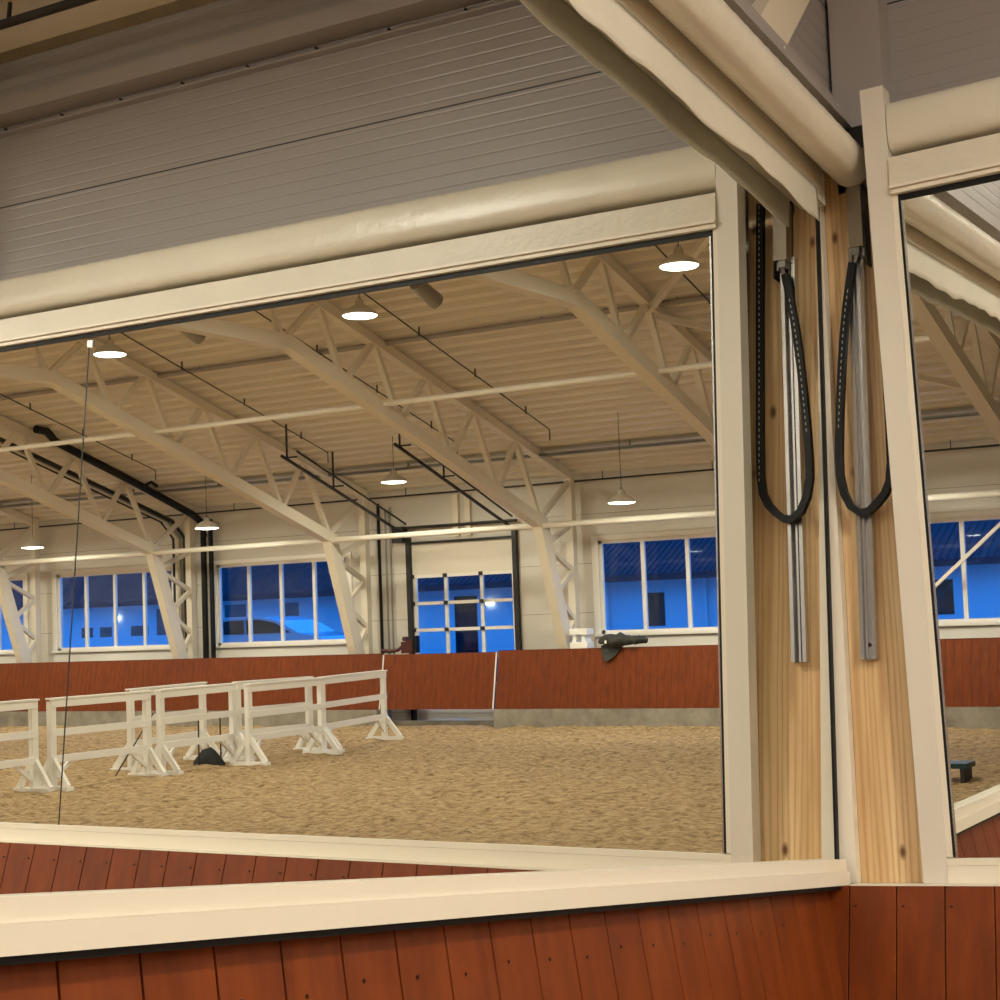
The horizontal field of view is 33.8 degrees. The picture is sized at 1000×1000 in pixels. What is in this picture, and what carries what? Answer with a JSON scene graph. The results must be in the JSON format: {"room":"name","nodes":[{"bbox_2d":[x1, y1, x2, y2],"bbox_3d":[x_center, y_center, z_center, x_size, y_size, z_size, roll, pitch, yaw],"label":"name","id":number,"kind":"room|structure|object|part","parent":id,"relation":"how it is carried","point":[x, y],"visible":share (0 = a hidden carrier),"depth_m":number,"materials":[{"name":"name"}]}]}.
{"room":"sports facility","nodes":[
{"label":"sports facility","id":0,"kind":"room"},
{"bbox_2d":[747,0,831,92],"bbox_3d":[-5.466,-3.831,-4.791,0.400,8.750,25.470,-8,-14,30],"label":"wall","id":1,"kind":"structure","parent":0,"point":[809,41],"depth_m":5.42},
{"bbox_2d":[0,0,849,965],"bbox_3d":[-0.790,-0.528,2.240,0.105,2.267,7.018,-8,-14,30],"label":"mirror","id":2,"kind":"object","parent":1,"relation":"attached to","point":[414,501],"visible":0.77,"depth_m":3.08,"materials":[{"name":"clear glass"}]},
{"bbox_3d":[-0.775,0.530,2.006,0.064,0.076,6.996,-8,-14,30],"label":"rail","id":3,"kind":"part","parent":2,"relation":"part of","materials":[{"name":"beige paint"}]},
{"bbox_2d":[568,0,865,221],"bbox_3d":[-0.648,-1.611,2.437,0.178,0.371,6.930,-8,-14,30],"label":"curtain","id":4,"kind":"object","parent":1,"relation":"attached to","point":[701,51],"visible":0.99,"depth_m":4.57,"materials":[{"name":"fabric"}]},
{"bbox_2d":[752,0,809,43],"bbox_3d":[0.939,-1.665,5.217,0.057,0.770,0.910,-8,-14,30],"label":"brace","id":5,"kind":"object","parent":1,"relation":"attached to","point":[783,16],"visible":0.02,"depth_m":4.96,"materials":[{"name":"beige"}]},
{"bbox_2d":[723,0,853,128],"bbox_3d":[-0.428,-1.751,2.883,0.090,0.070,6.060,-8,-14,30],"label":"trim","id":6,"kind":"structure","parent":1,"relation":"attached to","point":[743,9],"depth_m":4.94,"materials":[{"name":"grey"}]},
{"bbox_2d":[820,206,860,882],"bbox_3d":[1.018,0.035,5.221,0.120,2.300,0.040,-8,-14,30],"label":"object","id":7,"kind":"object","parent":1,"relation":"attached to","point":[849,849],"visible":0.21,"depth_m":5.10,"materials":[{"name":"beige paint"}]},
{"bbox_2d":[824,171,922,882],"bbox_3d":[1.199,0.010,5.162,0.254,2.320,0.040,-8,-14,30],"label":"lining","id":8,"kind":"object","parent":7,"relation":"attached to","point":[889,835],"visible":0.32,"depth_m":5.06,"materials":[{"name":"brown wood"}]},
{"bbox_2d":[848,247,879,659],"bbox_3d":[1.146,-0.163,5.186,0.084,1.330,0.033,-8,-14,30],"label":"track","id":9,"kind":"object","parent":8,"relation":"attached to","point":[859,324],"visible":0.98,"depth_m":5.17,"materials":[{"name":"silver metal"}]},
{"bbox_2d":[846,183,871,266],"bbox_3d":[1.157,-0.880,5.304,0.050,0.277,0.064,-8,-14,30],"label":"box","id":10,"kind":"object","parent":9,"relation":"attached to","point":[856,196],"visible":0.99,"depth_m":5.28,"materials":[{"name":"silver metal"}]},
{"bbox_3d":[1.180,-0.885,5.299,0.004,0.270,0.048,-8,-14,30],"label":"plate","id":11,"kind":"part","parent":10,"relation":"part of","materials":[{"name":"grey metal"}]},
{"bbox_2d":[835,262,891,516],"bbox_3d":[1.136,-0.480,5.208,0.191,1.079,0.025,-8,-14,30],"label":"chain","id":12,"kind":"object","parent":9,"relation":"hanging from","point":[886,490],"visible":0.41,"depth_m":5.19,"materials":[{"name":"black rubber"}]},
{"bbox_2d":[824,0,999,885],"bbox_3d":[17.989,-2.130,-4.436,39.900,5.020,0.200,-8,-14,30],"label":"wall","id":13,"kind":"structure","parent":0,"point":[936,45],"depth_m":5.42,"materials":[{"name":"grey metal"}]},
{"bbox_2d":[827,0,893,193],"bbox_3d":[1.192,-1.687,5.548,0.195,1.400,0.110,-8,-14,30],"label":"column","id":14,"kind":"structure","parent":13,"relation":"attached to","point":[859,42],"depth_m":5.45,"materials":[{"name":"grey"}]},
{"bbox_3d":[11.552,-1.880,-15.616,39.800,0.128,25.000,-8,-14,30],"label":"floor","id":15,"kind":"structure","parent":0,"visible":0},
{"bbox_2d":[0,891,843,999],"bbox_3d":[-0.789,1.200,1.683,0.278,1.342,7.576,-8,-14,30],"label":"kickboard","id":16,"kind":"object","parent":15,"relation":"on","point":[780,947],"visible":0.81,"depth_m":3.31,"materials":[{"name":"brown wood"}]},
{"bbox_2d":[829,883,999,999],"bbox_3d":[2.715,1.562,3.668,4.270,1.360,0.391,-8,-14,30],"label":"kickboard","id":17,"kind":"object","parent":15,"relation":"on","point":[895,941],"visible":0.95,"depth_m":4.71,"materials":[{"name":"brown wood"}]},
{"bbox_2d":[860,85,999,883],"bbox_3d":[2.917,-0.305,4.024,3.994,2.435,0.225,-8,-14,30],"label":"mirror","id":18,"kind":"object","parent":17,"relation":"on","point":[935,239],"visible":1,"depth_m":4.91,"materials":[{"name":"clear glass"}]},
{"bbox_2d":[886,77,999,184],"bbox_3d":[2.923,-1.313,4.260,3.850,0.296,0.274,-8,-14,30],"label":"curtain","id":19,"kind":"object","parent":18,"relation":"attached to","point":[953,129],"visible":1,"depth_m":5.03,"materials":[{"name":"fabric"}]},
{"bbox_3d":[2.875,-1.171,4.145,3.850,0.024,0.092,-8,-14,30],"label":"rail","id":20,"kind":"part","parent":18,"relation":"part of","materials":[{"name":"beige paint"}]},
{"bbox_3d":[2.526,-0.106,4.210,2.888,2.050,0.141,-8,-14,30],"label":"mirror pane","id":21,"kind":"part","parent":18,"relation":"part of","materials":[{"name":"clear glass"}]},
{"bbox_3d":[2.970,0.864,3.845,3.850,0.072,0.077,-8,-14,30],"label":"rail","id":22,"kind":"part","parent":18,"relation":"part of","materials":[{"name":"beige paint"}]}
]}

